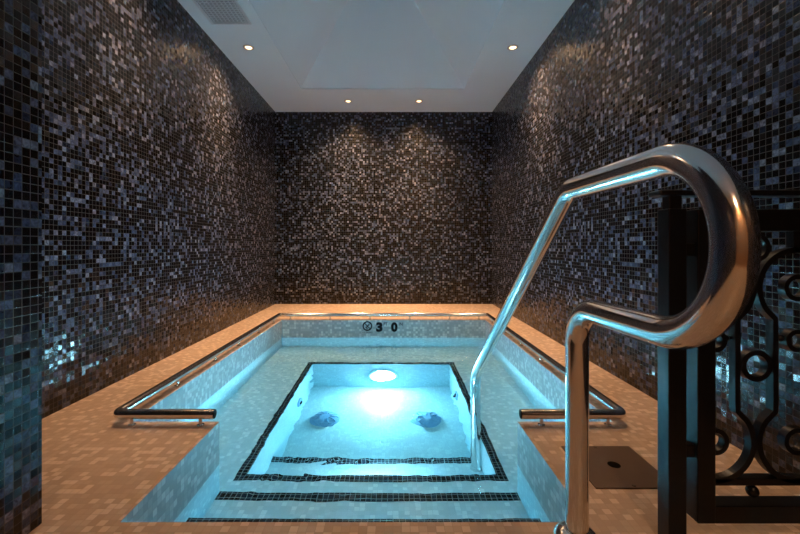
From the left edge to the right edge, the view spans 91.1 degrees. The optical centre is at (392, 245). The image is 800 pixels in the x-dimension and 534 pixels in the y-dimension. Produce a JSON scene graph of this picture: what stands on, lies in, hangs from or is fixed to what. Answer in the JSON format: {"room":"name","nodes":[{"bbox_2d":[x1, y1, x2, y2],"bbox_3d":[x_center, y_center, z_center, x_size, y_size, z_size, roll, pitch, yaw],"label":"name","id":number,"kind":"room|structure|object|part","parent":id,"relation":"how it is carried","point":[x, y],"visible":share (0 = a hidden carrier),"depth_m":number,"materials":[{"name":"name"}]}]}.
{"room":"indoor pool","nodes":[
{"label":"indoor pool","id":0,"kind":"room"},
{"bbox_2d":[0,0,41,533],"bbox_3d":[-1.214,-0.459,-0.365,0.653,2.357,2.710,0,0,0],"label":"wall","id":1,"kind":"structure","parent":0,"point":[20,20],"depth_m":0.93,"materials":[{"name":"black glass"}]},
{"bbox_2d":[42,0,274,418],"bbox_3d":[-1.480,-0.459,2.895,0.120,2.357,3.910,0,0,0],"label":"wall","id":2,"kind":"structure","parent":0,"point":[158,152],"depth_m":2.22,"materials":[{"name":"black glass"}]},
{"bbox_2d":[177,0,573,111],"bbox_3d":[-0.113,-2.051,1.565,2.615,0.868,6.330,0,0,0],"label":"ceiling","id":3,"kind":"structure","parent":0,"point":[307,55],"depth_m":3.63,"materials":[{"name":"white paint"}]},
{"bbox_2d":[192,0,251,24],"bbox_3d":[-1.172,-1.613,2.560,0.290,0.013,0.576,0,0,0],"label":"ceiling vent","id":4,"kind":"object","parent":3,"relation":"in","point":[217,12],"visible":1,"depth_m":2.70,"materials":[{"name":"white metal"}]},
{"bbox_2d":[243,45,253,49],"bbox_3d":[-1.175,-1.612,3.190,0.088,0.014,0.088,0,0,0],"label":"recessed light","id":5,"kind":"object","parent":3,"relation":"in","point":[247,47],"visible":1,"depth_m":3.18,"materials":[{"name":"silver metal"}]},
{"bbox_2d":[507,45,517,49],"bbox_3d":[0.975,-1.612,3.190,0.088,0.014,0.088,0,0,0],"label":"recessed light","id":6,"kind":"object","parent":3,"relation":"in","point":[511,47],"visible":1,"depth_m":3.18,"materials":[{"name":"silver metal"}]},
{"bbox_2d":[275,112,491,303],"bbox_3d":[-0.113,-0.459,4.790,2.635,2.357,0.120,0,0,0],"label":"wall","id":7,"kind":"structure","parent":0,"point":[371,207],"depth_m":4.73,"materials":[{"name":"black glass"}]},
{"bbox_2d":[29,304,799,533],"bbox_3d":[-0.112,0.700,1.565,2.615,0.001,6.330,0,0,0],"label":"floor","id":8,"kind":"structure","parent":0,"point":[97,468],"depth_m":1.30,"materials":[{"name":"beige tile"}]},
{"bbox_2d":[121,320,611,521],"bbox_3d":[-0.087,1.188,2.351,1.925,0.975,2.714,0,0,0],"label":"pool","id":9,"kind":"object","parent":8,"relation":"in","point":[166,500],"visible":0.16,"depth_m":2.11,"materials":[{"name":"grey tile"}]},
{"bbox_2d":[362,321,371,332],"bbox_3d":[-0.242,0.767,3.708,0.095,0.112,0.005,0,0,0],"label":"no diving symbol","id":10,"kind":"object","parent":9,"relation":"attached to","point":[366,321],"visible":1,"depth_m":3.71,"materials":[{"name":"black tile"}]},
{"bbox_2d":[173,337,564,521],"bbox_3d":[-0.087,0.865,2.351,1.931,0.001,2.720,0,0,0],"label":"pool water","id":11,"kind":"object","parent":9,"relation":"in","point":[313,429],"visible":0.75,"depth_m":1.77,"materials":[{"name":"blue liquid"}]},
{"bbox_2d":[376,322,402,331],"bbox_3d":[-0.035,0.767,3.707,0.252,0.092,0.002,0,0,0],"label":"depth marker","id":12,"kind":"object","parent":9,"relation":"attached to","point":[377,323],"visible":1,"depth_m":3.71,"materials":[{"name":"black tile"}]},
{"bbox_2d":[471,143,761,533],"bbox_3d":[0.432,0.660,1.275,0.107,1.649,1.609,0,0,0],"label":"handrail","id":13,"kind":"object","parent":9,"relation":"attached to","point":[728,206],"visible":0.91,"depth_m":0.64,"materials":[{"name":"silver metal"}]},
{"bbox_2d":[113,313,625,426],"bbox_3d":[-0.091,0.669,2.637,2.019,0.062,2.247,0,0,0],"label":"rail","id":14,"kind":"object","parent":8,"relation":"on","point":[125,411],"visible":0.98,"depth_m":1.71,"materials":[{"name":"silver metal"}]},
{"bbox_2d":[561,446,657,488],"bbox_3d":[0.703,0.699,1.247,0.236,0.010,0.236,0,0,0],"label":"cover plate","id":15,"kind":"object","parent":8,"relation":"on","point":[610,467],"visible":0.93,"depth_m":1.22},
{"bbox_2d":[648,190,799,533],"bbox_3d":[0.902,0.285,0.920,0.581,0.829,0.046,0,0,0],"label":"iron railing","id":16,"kind":"object","parent":8,"relation":"on","point":[688,479],"visible":0.8,"depth_m":0.91,"materials":[{"name":"black metal"}]},
{"bbox_3d":[0.654,0.307,0.920,0.041,0.786,0.040,0,0,0],"label":"post","id":17,"kind":"part","parent":16,"relation":"part of","materials":[{"name":"black metal"}]},
{"bbox_3d":[0.902,-0.122,0.920,0.581,0.013,0.046,0,0,0],"label":"cap rail","id":18,"kind":"part","parent":16,"relation":"part of","materials":[{"name":"black metal"}]},
{"bbox_3d":[0.946,0.618,0.920,0.412,0.040,0.040,0,0,0],"label":"rail","id":19,"kind":"part","parent":16,"relation":"part of","materials":[{"name":"black metal"}]},
{"bbox_3d":[0.946,-0.060,0.920,0.412,0.050,0.040,0,0,0],"label":"rail","id":20,"kind":"part","parent":16,"relation":"part of","materials":[{"name":"black metal"}]},
{"bbox_2d":[492,0,799,472],"bbox_3d":[1.255,-0.459,1.565,0.120,2.357,6.570,0,0,0],"label":"wall","id":21,"kind":"structure","parent":0,"point":[612,81],"depth_m":1.92,"materials":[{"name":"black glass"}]}
]}

